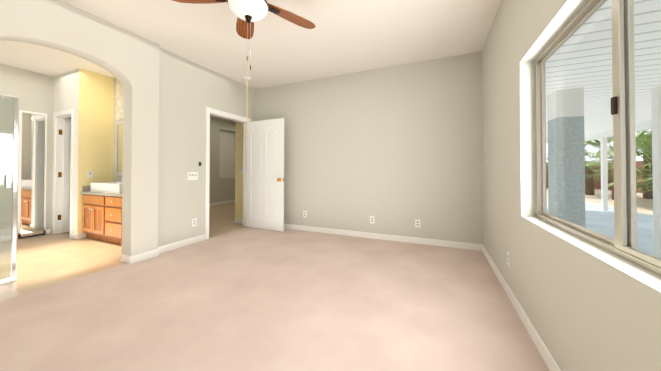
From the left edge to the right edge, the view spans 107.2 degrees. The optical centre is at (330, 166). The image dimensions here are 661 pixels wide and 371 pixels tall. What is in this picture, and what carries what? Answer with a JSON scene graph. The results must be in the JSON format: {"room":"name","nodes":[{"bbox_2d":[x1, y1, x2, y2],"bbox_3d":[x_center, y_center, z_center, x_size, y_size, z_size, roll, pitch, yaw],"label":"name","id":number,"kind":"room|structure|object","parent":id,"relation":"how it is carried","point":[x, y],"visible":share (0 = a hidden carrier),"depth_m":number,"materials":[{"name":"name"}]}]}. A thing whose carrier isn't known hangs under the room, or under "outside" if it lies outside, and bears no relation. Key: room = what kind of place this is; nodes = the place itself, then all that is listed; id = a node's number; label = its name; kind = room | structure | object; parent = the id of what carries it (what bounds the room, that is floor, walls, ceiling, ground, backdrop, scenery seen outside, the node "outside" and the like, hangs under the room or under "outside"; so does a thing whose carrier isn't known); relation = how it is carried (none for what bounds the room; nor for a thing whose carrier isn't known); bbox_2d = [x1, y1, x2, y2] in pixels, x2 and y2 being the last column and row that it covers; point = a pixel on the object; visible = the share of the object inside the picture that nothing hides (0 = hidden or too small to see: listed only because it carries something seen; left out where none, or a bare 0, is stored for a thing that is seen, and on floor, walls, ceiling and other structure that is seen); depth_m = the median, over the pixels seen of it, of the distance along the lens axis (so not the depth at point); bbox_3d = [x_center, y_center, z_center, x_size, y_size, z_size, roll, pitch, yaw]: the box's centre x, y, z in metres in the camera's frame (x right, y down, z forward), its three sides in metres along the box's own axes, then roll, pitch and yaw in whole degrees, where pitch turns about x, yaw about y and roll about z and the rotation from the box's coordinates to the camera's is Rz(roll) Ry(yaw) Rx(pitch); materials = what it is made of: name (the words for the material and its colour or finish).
{"room":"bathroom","nodes":[
{"label":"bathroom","id":0,"kind":"room"},
{"bbox_2d":[0,64,70,235],"bbox_3d":[-5.178,-0.219,3.578,0.120,2.730,4.490,0,-1,24],"label":"wall","id":1,"kind":"structure","parent":0,"point":[33,91],"depth_m":3.93,"materials":[{"name":"grey paint"}]},
{"bbox_2d":[0,229,50,241],"bbox_3d":[-5.396,1.093,2.898,0.012,0.090,2.858,0,-1,24],"label":"baseboard","id":2,"kind":"structure","parent":1,"relation":"attached to","point":[48,231],"depth_m":3.87,"materials":[{"name":"white wood"}]},
{"bbox_2d":[18,110,46,238],"bbox_3d":[-4.907,0.121,4.023,0.018,2.060,0.300,0,-1,24],"label":"mirror","id":3,"kind":"object","parent":1,"relation":"attached to","point":[32,173],"visible":0.98,"depth_m":4.01,"materials":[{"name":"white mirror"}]},
{"bbox_2d":[53,68,78,233],"bbox_3d":[-4.403,-0.213,4.118,0.870,2.730,0.120,0,-1,24],"label":"wall","id":4,"kind":"structure","parent":0,"point":[66,90],"depth_m":3.97,"materials":[{"name":"white paint"}]},
{"bbox_2d":[51,109,73,238],"bbox_3d":[-4.448,0.106,4.125,0.704,2.092,0.136,0,-1,24],"label":"door frame","id":5,"kind":"structure","parent":4,"relation":"attached to","point":[57,170],"depth_m":4.19,"materials":[{"name":"white wood"}]},
{"bbox_2d":[62,118,70,232],"bbox_3d":[-4.499,0.148,4.467,0.173,2.000,0.531,0,-1,24],"label":"room door","id":6,"kind":"structure","parent":4,"relation":"in","point":[66,173],"depth_m":4.28,"materials":[{"name":"white wood"}]},
{"bbox_2d":[0,0,159,255],"bbox_3d":[-2.893,-0.239,1.857,0.185,2.730,2.920,0,-1,24],"label":"wall","id":7,"kind":"structure","parent":0,"point":[128,60],"depth_m":2.89,"materials":[{"name":"white paint"}]},
{"bbox_2d":[128,247,160,263],"bbox_3d":[-2.282,1.094,3.001,0.014,0.090,0.329,0,-1,24],"label":"baseboard","id":8,"kind":"structure","parent":7,"relation":"attached to","point":[149,254],"depth_m":2.99,"materials":[{"name":"white wood"}]},
{"bbox_2d":[77,68,113,233],"bbox_3d":[-3.802,-0.208,4.555,0.123,2.730,1.399,0,-1,24],"label":"wall","id":9,"kind":"structure","parent":0,"point":[95,123],"depth_m":4.08,"materials":[{"name":"yellow paint"}]},
{"bbox_2d":[75,233,86,239],"bbox_3d":[-3.931,1.107,4.076,0.012,0.090,0.472,0,-1,24],"label":"baseboard","id":10,"kind":"structure","parent":9,"relation":"attached to","point":[75,235],"depth_m":3.90,"materials":[{"name":"white wood"}]},
{"bbox_2d":[87,171,92,177],"bbox_3d":[-3.962,0.121,4.020,0.013,0.115,0.071,0,-1,24],"label":"bathroom light switch","id":11,"kind":"object","parent":9,"relation":"attached to","point":[89,174],"visible":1,"depth_m":4.02,"materials":[{"name":"white plastic"}]},
{"bbox_2d":[82,186,111,189],"bbox_3d":[-3.911,0.352,4.107,0.019,0.090,0.406,0,-1,24],"label":"backsplash","id":12,"kind":"structure","parent":9,"relation":"attached to","point":[83,187],"depth_m":3.78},
{"bbox_2d":[113,78,121,181],"bbox_3d":[-3.014,-0.214,4.015,1.760,2.730,0.120,0,-1,24],"label":"wall","id":13,"kind":"structure","parent":0,"point":[117,178],"depth_m":4.30,"materials":[{"name":"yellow paint"}]},
{"bbox_2d":[112,186,121,189],"bbox_3d":[-3.036,0.350,3.937,1.721,0.090,0.020,0,-1,24],"label":"backsplash","id":14,"kind":"structure","parent":13,"relation":"attached to","point":[113,187],"depth_m":3.57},
{"bbox_2d":[115,120,122,175],"bbox_3d":[-3.042,-0.325,3.952,1.560,0.950,0.020,0,-1,24],"label":"bathroom mirror","id":15,"kind":"object","parent":13,"relation":"attached to","point":[118,147],"visible":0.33,"depth_m":4.22,"materials":[{"name":"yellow mirror"}]},
{"bbox_2d":[115,78,122,119],"bbox_3d":[-3.039,-1.190,3.967,1.600,0.740,0.008,0,-1,24],"label":"tile panel","id":16,"kind":"object","parent":13,"relation":"attached to","point":[119,103],"visible":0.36,"depth_m":4.24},
{"bbox_2d":[0,202,244,300],"bbox_3d":[-3.472,1.228,5.327,3.898,0.116,9.450,0,-1,24],"label":"floor","id":17,"kind":"structure","parent":0,"point":[44,261],"depth_m":3.12,"materials":[{"name":"beige tile"}]},
{"bbox_2d":[0,94,18,284],"bbox_3d":[-3.269,0.213,2.086,0.052,1.830,0.750,0,-1,24],"label":"glass panel","id":18,"kind":"object","parent":17,"relation":"on","point":[13,227],"visible":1,"depth_m":2.40,"materials":[{"name":"clear glass"}]},
{"bbox_2d":[82,194,119,244],"bbox_3d":[-3.392,0.789,3.871,1.150,0.720,0.415,0,-1,24],"label":"base cabinet","id":19,"kind":"object","parent":17,"relation":"on","point":[102,211],"depth_m":3.70,"materials":[{"name":"brown wood"}]},
{"bbox_2d":[80,190,121,197],"bbox_3d":[-3.126,0.410,3.753,1.740,0.034,0.428,0,-1,24],"label":"countertop","id":20,"kind":"structure","parent":19,"relation":"on","point":[107,193],"depth_m":3.63,"materials":[{"name":"grey stone"}]},
{"bbox_2d":[120,198,121,244],"bbox_3d":[-2.597,0.785,3.525,0.583,0.720,0.415,0,-1,24],"label":"base cabinet","id":21,"kind":"object","parent":17,"relation":"on","point":[120,198],"depth_m":3.47,"materials":[{"name":"brown wood"}]},
{"bbox_2d":[160,234,204,252],"bbox_3d":[-2.130,1.100,3.509,0.012,0.090,0.745,0,-1,24],"label":"baseboard","id":22,"kind":"structure","parent":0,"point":[168,247],"depth_m":3.50,"materials":[{"name":"white wood"}]},
{"bbox_2d":[158,48,254,246],"bbox_3d":[-1.964,-0.213,4.070,0.120,2.730,1.880,0,-1,24],"label":"wall","id":23,"kind":"structure","parent":0,"point":[190,92],"depth_m":3.56,"materials":[{"name":"grey paint"}]},
{"bbox_2d":[188,172,197,179],"bbox_3d":[-2.067,0.137,3.664,0.013,0.115,0.163,0,-1,24],"label":"bedroom light switch","id":24,"kind":"object","parent":23,"relation":"attached to","point":[192,175],"visible":1,"depth_m":3.66,"materials":[{"name":"white plastic"}]},
{"bbox_2d":[192,218,196,226],"bbox_3d":[-2.057,0.837,3.684,0.008,0.115,0.070,0,-1,24],"label":"electrical outlet","id":25,"kind":"object","parent":23,"relation":"attached to","point":[194,220],"visible":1,"depth_m":3.68,"materials":[{"name":"white plastic"}]},
{"bbox_2d":[205,107,251,239],"bbox_3d":[-1.835,0.101,4.364,0.152,2.107,1.034,0,-1,24],"label":"door frame","id":26,"kind":"structure","parent":23,"relation":"attached to","point":[225,115],"depth_m":4.09,"materials":[{"name":"white wood"}]},
{"bbox_2d":[246,118,283,231],"bbox_3d":[-1.231,0.140,4.514,0.872,2.018,0.175,0,-1,24],"label":"bedroom door","id":27,"kind":"structure","parent":23,"relation":"in","point":[265,175],"depth_m":4.50,"materials":[{"name":"white wood"}]},
{"bbox_2d":[209,117,235,202],"bbox_3d":[-3.560,-0.169,7.819,0.140,2.730,4.780,0,-1,24],"label":"wall","id":28,"kind":"structure","parent":0,"point":[222,163],"depth_m":7.82,"materials":[{"name":"grey paint"}]},
{"bbox_2d":[209,200,234,205],"bbox_3d":[-3.510,1.150,7.727,0.012,0.090,4.680,0,-1,24],"label":"baseboard","id":29,"kind":"structure","parent":28,"relation":"attached to","point":[230,201],"depth_m":7.78,"materials":[{"name":"white wood"}]},
{"bbox_2d":[235,121,242,218],"bbox_3d":[-0.970,-0.179,6.980,0.380,2.730,4.250,0,-1,24],"label":"wall","id":30,"kind":"structure","parent":0,"point":[238,173],"depth_m":5.07,"materials":[{"name":"beige paint"}]},
{"bbox_2d":[235,218,242,223],"bbox_3d":[-1.830,1.118,5.015,0.360,0.090,0.012,0,-1,24],"label":"baseboard","id":31,"kind":"structure","parent":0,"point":[236,220],"depth_m":5.03,"materials":[{"name":"white wood"}]},
{"bbox_2d":[0,0,500,121],"bbox_3d":[-1.597,-1.623,4.543,7.990,0.100,9.450,0,-1,24],"label":"ceiling","id":32,"kind":"structure","parent":0,"point":[342,37],"depth_m":2.97,"materials":[{"name":"white paint"}]},
{"bbox_2d":[172,0,315,138],"bbox_3d":[-0.648,-0.920,1.941,1.247,1.367,1.253,0,-1,24],"label":"ceiling fan","id":33,"kind":"object","parent":32,"relation":"hanging from","point":[248,13],"visible":1,"depth_m":2.02,"materials":[{"name":"brown metal"}]},
{"bbox_2d":[0,227,549,370],"bbox_3d":[-0.615,1.185,1.819,4.142,0.120,5.100,0,-1,24],"label":"floor carpet","id":34,"kind":"object","parent":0,"point":[249,299],"visible":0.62,"depth_m":1.87,"materials":[{"name":"carpet"}]},
{"bbox_2d":[254,52,482,243],"bbox_3d":[0.310,-0.212,4.170,4.210,2.730,0.120,0,-1,24],"label":"wall","id":35,"kind":"structure","parent":0,"point":[395,150],"depth_m":3.84,"materials":[{"name":"grey paint"}]},
{"bbox_2d":[370,216,374,222],"bbox_3d":[0.674,0.850,3.929,0.070,0.115,0.008,0,-1,24],"label":"electrical outlet","id":36,"kind":"object","parent":35,"relation":"attached to","point":[372,219],"visible":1,"depth_m":3.93,"materials":[{"name":"white plastic"}]},
{"bbox_2d":[284,224,480,250],"bbox_3d":[0.248,1.107,4.100,3.900,0.090,0.030,0,-1,24],"label":"baseboard","id":37,"kind":"structure","parent":35,"relation":"attached to","point":[453,244],"depth_m":3.80,"materials":[{"name":"white wood"}]},
{"bbox_2d":[415,219,419,227],"bbox_3d":[1.306,0.847,3.654,0.070,0.115,0.008,0,-1,24],"label":"electrical outlet","id":38,"kind":"object","parent":35,"relation":"attached to","point":[417,223],"visible":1,"depth_m":3.65,"materials":[{"name":"white plastic"}]},
{"bbox_2d":[482,0,660,370],"bbox_3d":[1.189,-0.248,1.105,0.150,2.730,4.800,0,-1,24],"label":"wall","id":39,"kind":"structure","parent":0,"point":[586,305],"depth_m":1.48,"materials":[{"name":"grey paint"}]},
{"bbox_2d":[507,251,509,266],"bbox_3d":[1.551,0.799,2.123,0.008,0.115,0.070,0,-1,24],"label":"electrical outlet","id":40,"kind":"object","parent":39,"relation":"attached to","point":[508,258],"visible":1,"depth_m":2.12,"materials":[{"name":"white plastic"}]},
{"bbox_2d":[481,244,561,370],"bbox_3d":[1.114,1.072,1.121,0.012,0.090,4.800,0,-1,24],"label":"baseboard","id":41,"kind":"structure","parent":39,"relation":"attached to","point":[547,356],"depth_m":1.68,"materials":[{"name":"white wood"}]},
{"bbox_2d":[535,0,660,274],"bbox_3d":[1.161,-0.220,0.953,0.056,1.150,1.800,0,-1,24],"label":"window","id":42,"kind":"structure","parent":39,"relation":"in","point":[623,243],"depth_m":0.98,"materials":[{"name":"clear glass"}]},
{"label":"outside","id":43,"kind":"structure","parent":0,"visible":0},
{"bbox_2d":[546,161,642,192],"bbox_3d":[8.376,0.453,5.002,9.910,1.780,28.000,0,-1,24],"label":"wall","id":44,"kind":"structure","parent":43,"point":[640,165],"depth_m":15.84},
{"bbox_2d":[547,198,653,255],"bbox_3d":[4.840,1.372,3.258,4.810,0.100,18.000,0,-1,24],"label":"patio slab","id":45,"kind":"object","parent":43,"point":[600,220],"depth_m":5.73,"materials":[{"name":"concrete"}]},
{"bbox_2d":[547,87,585,226],"bbox_3d":[3.653,0.078,3.791,0.320,2.500,0.320,0,-1,24],"label":"stucco column","id":46,"kind":"structure","parent":45,"relation":"on","point":[555,165],"depth_m":3.66,"materials":[{"name":"blue"}]},
{"bbox_2d":[600,138,607,210],"bbox_3d":[8.662,0.224,7.716,0.110,2.300,0.110,0,-1,24],"label":"post","id":47,"kind":"object","parent":45,"relation":"on","point":[604,167],"depth_m":7.67,"materials":[{"name":"white"}]},
{"bbox_2d":[651,85,660,258],"bbox_3d":[4.808,0.075,3.539,0.120,2.500,0.120,0,-1,24],"label":"post","id":48,"kind":"object","parent":45,"relation":"on","point":[655,148],"depth_m":3.55,"materials":[{"name":"white"}]},
{"bbox_2d":[546,120,651,142],"bbox_3d":[4.365,-1.082,2.949,4.210,0.200,15.000,0,-1,24],"label":"beam","id":49,"kind":"structure","parent":48,"relation":"on","point":[644,126],"depth_m":7.36,"materials":[{"name":"white"}]},
{"bbox_2d":[545,0,660,137],"bbox_3d":[4.365,-1.222,2.950,4.210,0.080,15.000,0,-1,24],"label":"roof","id":50,"kind":"structure","parent":49,"relation":"on","point":[601,27],"depth_m":2.81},
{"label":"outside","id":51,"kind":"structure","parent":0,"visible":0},
{"bbox_2d":[546,188,652,215],"bbox_3d":[12.521,1.417,5.366,17.210,0.100,32.000,0,-1,24],"label":"yard","id":52,"kind":"structure","parent":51,"point":[644,204],"depth_m":10.37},
{"bbox_2d":[546,143,600,173],"bbox_3d":[14.535,-0.090,14.825,3.728,3.095,3.388,0,-1,24],"label":"palm tree","id":53,"kind":"object","parent":52,"relation":"on","point":[585,159],"depth_m":14.61,"materials":[{"name":"green plant"}]},
{"bbox_2d":[547,149,640,194],"bbox_3d":[13.291,0.081,12.550,3.633,2.700,3.632,0,-1,24],"label":"palm tree","id":54,"kind":"object","parent":52,"relation":"on","point":[589,183],"depth_m":12.50,"materials":[{"name":"green plant"}]},
{"bbox_2d":[585,130,652,199],"bbox_3d":[12.409,-0.126,10.411,3.421,3.063,3.498,0,-1,24],"label":"palm tree","id":55,"kind":"object","parent":52,"relation":"on","point":[592,143],"depth_m":10.49,"materials":[{"name":"green plant"}]},
{"bbox_2d":[598,131,652,192],"bbox_3d":[11.740,0.041,8.509,3.555,2.686,3.656,0,-1,24],"label":"palm tree","id":56,"kind":"object","parent":52,"relation":"on","point":[644,146],"depth_m":8.94,"materials":[{"name":"green plant"}]},
{"bbox_2d":[608,129,652,198],"bbox_3d":[14.274,-0.603,10.940,3.556,4.030,3.502,0,-1,24],"label":"palm tree","id":57,"kind":"object","parent":52,"relation":"on","point":[647,194],"depth_m":10.86,"materials":[{"name":"green plant"}]}
]}

